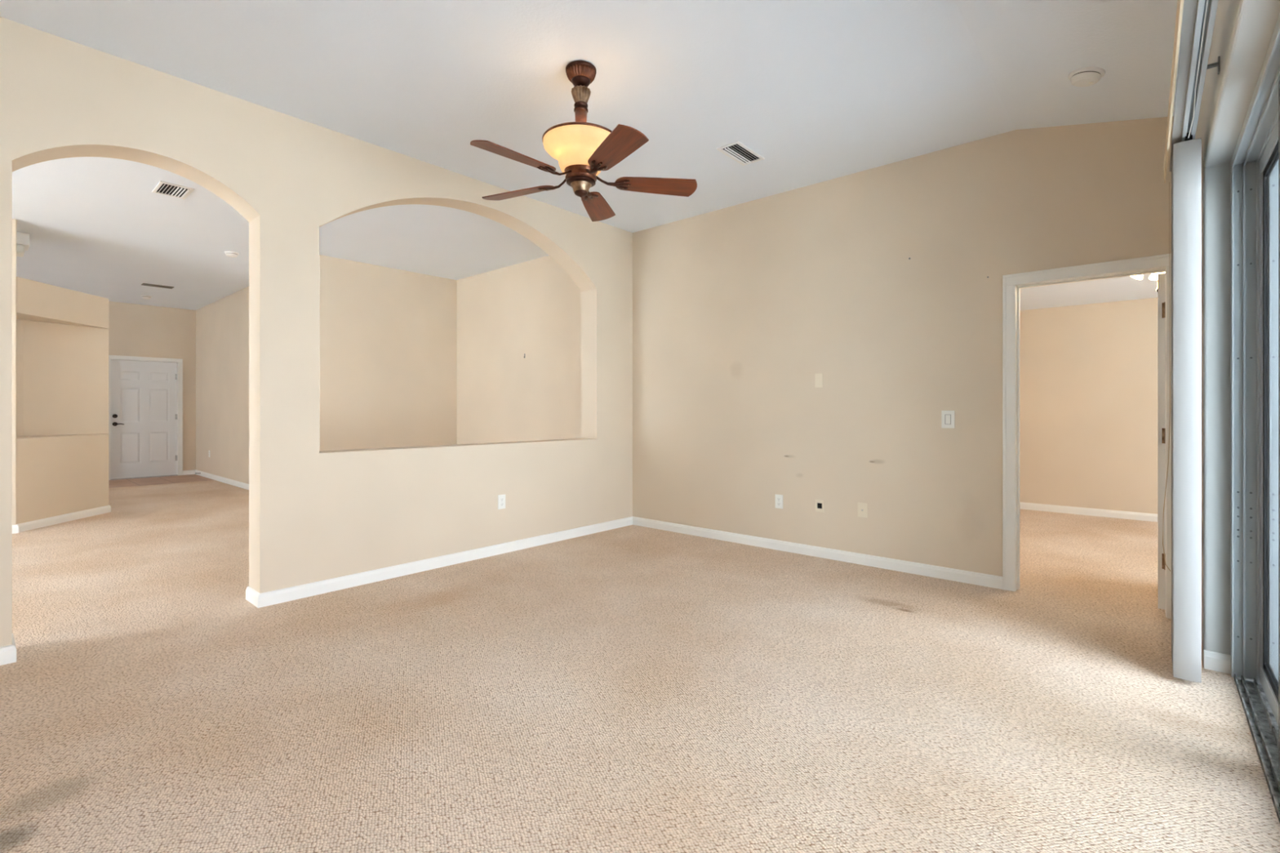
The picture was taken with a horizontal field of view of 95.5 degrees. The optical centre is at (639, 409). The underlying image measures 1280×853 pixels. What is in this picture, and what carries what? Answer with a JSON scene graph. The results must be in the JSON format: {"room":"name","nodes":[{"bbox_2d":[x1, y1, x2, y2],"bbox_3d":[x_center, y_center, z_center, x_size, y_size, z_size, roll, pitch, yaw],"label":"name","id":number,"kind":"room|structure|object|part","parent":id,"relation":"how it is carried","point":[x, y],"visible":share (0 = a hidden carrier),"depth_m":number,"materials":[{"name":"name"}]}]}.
{"room":"empty living room","nodes":[
{"label":"empty living room","id":0,"kind":"room"},
{"bbox_2d":[12,218,16,524],"bbox_3d":[-7.629,-0.330,3.962,0.120,3.100,4.612,0,0,41],"label":"wall","id":1,"kind":"structure","parent":0,"point":[14,221],"depth_m":5.65,"materials":[{"name":"beige paint"}]},
{"bbox_2d":[16,276,108,524],"bbox_3d":[-6.242,-0.040,6.213,0.942,2.520,0.929,0,0,41],"label":"wall partition","id":2,"kind":"structure","parent":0,"point":[62,334],"depth_m":6.32,"materials":[{"name":"beige paint"}]},
{"bbox_2d":[12,505,111,533],"bbox_3d":[-7.323,1.159,4.336,0.844,0.083,5.420,0,0,31],"label":"baseboard","id":3,"kind":"structure","parent":2,"relation":"attached to","point":[28,526],"depth_m":6.13,"materials":[{"name":"white wood"}]},
{"bbox_2d":[108,301,195,475],"bbox_3d":[-10.643,-0.300,8.201,0.120,3.200,7.120,0,0,41],"label":"wall","id":4,"kind":"structure","parent":0,"point":[135,330],"depth_m":10.50,"materials":[{"name":"beige paint"}]},
{"bbox_2d":[107,355,182,479],"bbox_3d":[-8.776,0.140,10.306,0.137,2.140,1.056,0,0,41],"label":"door","id":5,"kind":"structure","parent":4,"relation":"in","point":[145,433],"depth_m":10.29,"materials":[{"name":"white wood"}]},
{"bbox_2d":[182,469,195,475],"bbox_3d":[-8.325,1.159,10.747,0.014,0.083,0.195,0,0,41],"label":"baseboard","id":6,"kind":"structure","parent":4,"relation":"attached to","point":[184,472],"depth_m":10.73,"materials":[{"name":"white wood"}]},
{"bbox_2d":[0,17,632,647],"bbox_3d":[-3.096,-0.340,2.810,0.220,3.120,8.950,0,0,41],"label":"wall","id":7,"kind":"structure","parent":0,"point":[315,515],"depth_m":3.72,"materials":[{"name":"beige paint"}]},
{"bbox_2d":[0,633,16,665],"bbox_3d":[-4.519,1.159,1.184,0.248,0.083,4.428,0,0,41],"label":"baseboard","id":8,"kind":"structure","parent":7,"relation":"attached to","point":[7,653],"depth_m":2.75,"materials":[{"name":"white wood"}]},
{"bbox_2d":[245,516,632,608],"bbox_3d":[-1.282,1.159,4.881,0.248,0.083,3.404,0,0,41],"label":"baseboard","id":9,"kind":"structure","parent":7,"relation":"attached to","point":[257,599],"depth_m":4.26,"materials":[{"name":"white wood"}]},
{"bbox_2d":[497,494,505,509],"bbox_3d":[-1.153,0.769,4.854,0.009,0.118,0.072,0,0,41],"label":"wall outlet","id":10,"kind":"object","parent":7,"relation":"attached to","point":[501,498],"visible":1,"depth_m":4.85,"materials":[{"name":"white plastic"}]},
{"bbox_2d":[195,254,456,484],"bbox_3d":[-5.468,-0.300,9.657,6.050,3.200,1.930,0,0,41],"label":"wall","id":11,"kind":"structure","parent":0,"point":[388,335],"depth_m":7.81,"materials":[{"name":"beige paint"}]},
{"bbox_2d":[195,470,248,489],"bbox_3d":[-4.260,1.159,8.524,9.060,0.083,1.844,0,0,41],"label":"baseboard","id":12,"kind":"structure","parent":11,"relation":"attached to","point":[245,486],"depth_m":9.55,"materials":[{"name":"white wood"}]},
{"bbox_2d":[0,0,1180,310],"bbox_3d":[-4.840,-1.830,4.377,13.950,0.441,9.110,0,0,41],"label":"ceiling","id":13,"kind":"structure","parent":0,"point":[822,91],"depth_m":3.35,"materials":[{"name":"white paint"}]},
{"bbox_2d":[16,231,29,257],"bbox_3d":[-6.928,-1.744,5.766,0.320,0.209,1.200,0,0,41],"label":"kitchen ceiling light","id":14,"kind":"object","parent":13,"relation":"attached to","point":[22,238],"visible":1,"depth_m":6.08,"materials":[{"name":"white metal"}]},
{"bbox_2d":[16,244,24,257],"bbox_3d":[-6.923,-1.683,5.771,0.260,0.085,1.115,0,0,41],"label":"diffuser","id":15,"kind":"object","parent":14,"relation":"attached to","point":[20,248],"depth_m":6.09,"materials":[{"name":"white plastic"}]},
{"bbox_2d":[140,295,151,299],"bbox_3d":[-8.040,-1.825,9.470,0.140,0.050,0.140,0,0,41],"label":"smoke detector","id":16,"kind":"object","parent":13,"relation":"attached to","point":[146,297],"visible":1,"depth_m":9.43,"materials":[{"name":"white plastic"}]},
{"bbox_2d":[141,283,173,288],"bbox_3d":[-7.195,-1.842,8.678,0.160,0.015,0.360,0,0,41],"label":"ceiling vent","id":17,"kind":"object","parent":13,"relation":"in","point":[142,284],"visible":1,"depth_m":8.64,"materials":[{"name":"grey metal"}]},
{"bbox_2d":[151,181,194,199],"bbox_3d":[-3.932,-1.842,4.898,0.345,0.015,0.225,0,0,41],"label":"ceiling vent","id":18,"kind":"object","parent":13,"relation":"in","point":[162,188],"visible":1,"depth_m":4.89,"materials":[{"name":"white metal"}]},
{"bbox_2d":[224,251,239,257],"bbox_3d":[-4.814,-1.825,6.859,0.140,0.050,0.140,0,0,41],"label":"smoke detector","id":19,"kind":"object","parent":13,"relation":"attached to","point":[230,254],"visible":1,"depth_m":6.82,"materials":[{"name":"white plastic"}]},
{"bbox_2d":[470,60,697,222],"bbox_3d":[-0.354,-1.502,3.130,1.241,0.697,1.208,0,0,41],"label":"ceiling fan","id":20,"kind":"object","parent":13,"relation":"hanging from","point":[582,149],"visible":1,"depth_m":3.08,"materials":[{"name":"brown wood"}]},
{"bbox_3d":[-0.609,-1.243,2.857,0.158,0.006,0.462,18,12,43],"label":"blade","id":21,"kind":"part","parent":20,"relation":"part of","materials":[{"name":"brown wood"}]},
{"bbox_3d":[-0.694,-1.243,3.338,0.462,0.006,0.158,0,13,26],"label":"blade","id":22,"kind":"part","parent":20,"relation":"part of","materials":[{"name":"brown wood"}]},
{"bbox_3d":[-0.320,-1.373,3.156,0.407,0.165,0.407,0,0,41],"label":"lamp shade","id":23,"kind":"part","parent":20,"relation":"part of","materials":[{"name":"beige glass"}]},
{"bbox_3d":[-0.320,-1.532,3.156,0.068,0.165,0.068,0,0,41],"label":"stem","id":24,"kind":"part","parent":20,"relation":"part of","materials":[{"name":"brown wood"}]},
{"bbox_3d":[-0.320,-1.696,3.156,0.108,0.076,0.108,0,0,41],"label":"stem crown","id":25,"kind":"part","parent":20,"relation":"part of","materials":[{"name":"gold metal"}]},
{"bbox_3d":[-0.263,-1.243,3.568,0.158,0.006,0.462,-13,-2,8],"label":"blade","id":26,"kind":"part","parent":20,"relation":"part of","materials":[{"name":"brown wood"}]},
{"bbox_3d":[-0.124,-1.243,2.789,0.158,0.006,0.462,15,-7,-27],"label":"blade","id":27,"kind":"part","parent":20,"relation":"part of","materials":[{"name":"brown wood"}]},
{"bbox_3d":[0.089,-1.243,3.229,0.462,0.006,0.158,0,-13,-10],"label":"blade","id":28,"kind":"part","parent":20,"relation":"part of","materials":[{"name":"brown wood"}]},
{"bbox_2d":[715,141,764,165],"bbox_3d":[0.728,-1.842,4.194,0.180,0.015,0.370,0,0,41],"label":"ceiling vent","id":29,"kind":"object","parent":13,"relation":"in","point":[736,151],"visible":1,"depth_m":4.18,"materials":[{"name":"white metal"}]},
{"bbox_2d":[1068,66,1105,87],"bbox_3d":[2.341,-1.740,3.049,0.156,0.073,0.155,0,0,-40],"label":"smoke detector","id":30,"kind":"object","parent":13,"relation":"attached to","point":[1087,76],"visible":1,"depth_m":3.02,"materials":[{"name":"white plastic"}]},
{"bbox_2d":[0,474,1279,852],"bbox_3d":[-2.525,1.240,4.935,16.700,0.080,12.900,0,0,41],"label":"floor","id":31,"kind":"structure","parent":0,"point":[632,688],"depth_m":2.36,"materials":[{"name":"carpet"}]},
{"bbox_2d":[456,116,1173,576],"bbox_3d":[0.266,-0.340,5.868,7.810,3.120,0.120,0,0,41],"label":"wall","id":32,"kind":"structure","parent":0,"point":[737,309],"depth_m":4.63,"materials":[{"name":"beige paint"}]},
{"bbox_2d":[775,493,782,508],"bbox_3d":[1.188,0.785,4.974,0.072,0.118,0.009,0,0,41],"label":"wall outlet","id":33,"kind":"object","parent":32,"relation":"attached to","point":[779,498],"visible":1,"depth_m":4.97,"materials":[{"name":"white plastic"}]},
{"bbox_2d":[632,516,1002,589],"bbox_3d":[1.172,1.159,4.986,3.335,0.083,0.014,0,0,41],"label":"baseboard","id":34,"kind":"structure","parent":32,"relation":"attached to","point":[931,571],"depth_m":4.63,"materials":[{"name":"white wood"}]},
{"bbox_2d":[814,373,822,387],"bbox_3d":[1.458,-0.238,4.739,0.068,0.115,0.007,0,0,41],"label":"blank plate","id":35,"kind":"object","parent":32,"relation":"attached to","point":[818,377],"visible":1,"depth_m":4.74,"materials":[{"name":"beige plastic"}]},
{"bbox_2d":[815,498,824,512],"bbox_3d":[1.463,0.782,4.735,0.074,0.104,0.006,0,0,41],"label":"plate","id":36,"kind":"object","parent":32,"relation":"attached to","point":[820,504],"visible":1,"depth_m":4.73,"materials":[{"name":"beige plastic"}]},
{"bbox_2d":[857,502,866,517],"bbox_3d":[1.722,0.778,4.504,0.072,0.110,0.012,0,0,41],"label":"plate","id":37,"kind":"object","parent":32,"relation":"attached to","point":[862,507],"visible":1,"depth_m":4.50,"materials":[{"name":"beige plastic"}]},
{"bbox_2d":[941,410,955,428],"bbox_3d":[2.176,0.068,4.109,0.084,0.124,0.010,0,0,41],"label":"light switch","id":38,"kind":"object","parent":32,"relation":"attached to","point":[948,417],"visible":1,"depth_m":4.10,"materials":[{"name":"white plastic"}]},
{"bbox_2d":[1002,253,1171,618],"bbox_3d":[2.792,0.152,3.641,0.875,2.095,0.143,0,0,41],"label":"trim","id":39,"kind":"structure","parent":32,"relation":"attached to","point":[1011,283],"depth_m":3.84,"materials":[{"name":"white wood"}]},
{"bbox_2d":[1157,273,1164,609],"bbox_3d":[3.361,0.188,3.699,0.757,2.000,0.036,0,0,-43],"label":"door","id":40,"kind":"structure","parent":32,"relation":"in","point":[1161,277],"depth_m":3.47,"materials":[{"name":"white wood"}]},
{"bbox_2d":[1019,297,1157,514],"bbox_3d":[5.827,0.000,6.049,5.600,2.600,0.120,0,0,41],"label":"wall","id":41,"kind":"structure","parent":0,"point":[1088,373],"depth_m":6.59,"materials":[{"name":"beige paint"}]},
{"bbox_2d":[1019,502,1157,521],"bbox_3d":[5.791,1.159,5.992,5.380,0.083,0.014,0,0,41],"label":"baseboard","id":42,"kind":"structure","parent":41,"relation":"attached to","point":[1023,505],"depth_m":6.59,"materials":[{"name":"white wood"}]},
{"bbox_2d":[1019,273,1157,311],"bbox_3d":[4.629,-1.275,4.680,5.600,0.150,3.860,0,0,41],"label":"ceiling","id":43,"kind":"structure","parent":0,"point":[1123,288],"depth_m":6.00,"materials":[{"name":"white paint"}]},
{"bbox_2d":[1129,271,1164,292],"bbox_3d":[3.838,-1.034,4.345,0.312,0.329,0.306,0,0,41],"label":"bedroom ceiling light","id":44,"kind":"object","parent":43,"relation":"hanging from","point":[1153,276],"visible":0.07,"depth_m":4.39,"materials":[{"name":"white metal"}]},
{"bbox_3d":[3.738,-1.041,4.362,0.116,0.078,0.116,44,14,32],"label":"lamp shade","id":45,"kind":"part","parent":44,"relation":"part of","materials":[{"name":"white glass"}]},
{"bbox_3d":[3.913,-1.041,4.390,0.116,0.078,0.116,-9,32,41],"label":"lamp shade","id":46,"kind":"part","parent":44,"relation":"part of","materials":[{"name":"white glass"}]},
{"bbox_2d":[1195,0,1279,683],"bbox_3d":[1.334,-0.340,1.045,0.250,3.120,5.970,0,0,41],"label":"wall","id":47,"kind":"structure","parent":0,"point":[1243,29],"depth_m":2.66,"materials":[{"name":"grey paint"}]},
{"bbox_2d":[1162,0,1219,683],"bbox_3d":[1.440,-0.044,1.451,0.137,2.436,3.881,0,0,41],"label":"vertical blind","id":48,"kind":"object","parent":47,"relation":"attached to","point":[1195,19],"visible":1,"depth_m":2.52,"materials":[{"name":"white plastic"}]},
{"bbox_3d":[2.551,-0.160,2.817,0.031,1.881,0.004,0,0,41],"label":"pull cord","id":49,"kind":"part","parent":48,"relation":"part of","materials":[{"name":"white plastic"}]},
{"bbox_3d":[1.964,-1.187,2.042,0.012,0.024,1.260,0,0,41],"label":"rail cord","id":50,"kind":"part","parent":48,"relation":"part of","materials":[{"name":"white plastic"}]},
{"bbox_2d":[1204,649,1231,674],"bbox_3d":[2.653,1.159,2.672,0.090,0.083,0.014,0,0,41],"label":"baseboard","id":51,"kind":"structure","parent":47,"relation":"attached to","point":[1215,661],"depth_m":2.67,"materials":[{"name":"white wood"}]},
{"bbox_2d":[1231,13,1279,822],"bbox_3d":[1.527,0.051,1.198,0.161,2.359,3.713,0,0,41],"label":"door","id":52,"kind":"structure","parent":47,"relation":"in","point":[1255,158],"depth_m":2.52,"materials":[{"name":"white metal"}]},
{"bbox_3d":[1.523,0.035,1.202,0.151,2.329,3.713,0,0,41],"label":"frame","id":53,"kind":"part","parent":52,"relation":"part of","materials":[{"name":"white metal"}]},
{"bbox_3d":[2.404,0.044,2.172,0.028,2.288,1.035,0,0,41],"label":"fixed panel","id":54,"kind":"part","parent":52,"relation":"part of","materials":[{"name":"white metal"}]},
{"bbox_3d":[2.404,0.044,2.172,0.006,2.078,0.825,0,0,41],"label":"pane","id":55,"kind":"part","parent":52,"relation":"part of","materials":[{"name":"clear glass"}]},
{"bbox_3d":[1.665,0.051,1.400,0.016,2.271,1.380,0,0,41],"label":"screen panel","id":56,"kind":"part","parent":52,"relation":"part of","materials":[{"name":"grey metal"}]},
{"label":"outside","id":57,"kind":"structure","parent":0,"visible":0},
{"bbox_2d":[1233,677,1261,684],"bbox_3d":[0.000,1.560,0.000,80.000,0.480,80.000,0,0,41],"label":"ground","id":58,"kind":"structure","parent":57,"point":[1233,677],"depth_m":2.83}
]}

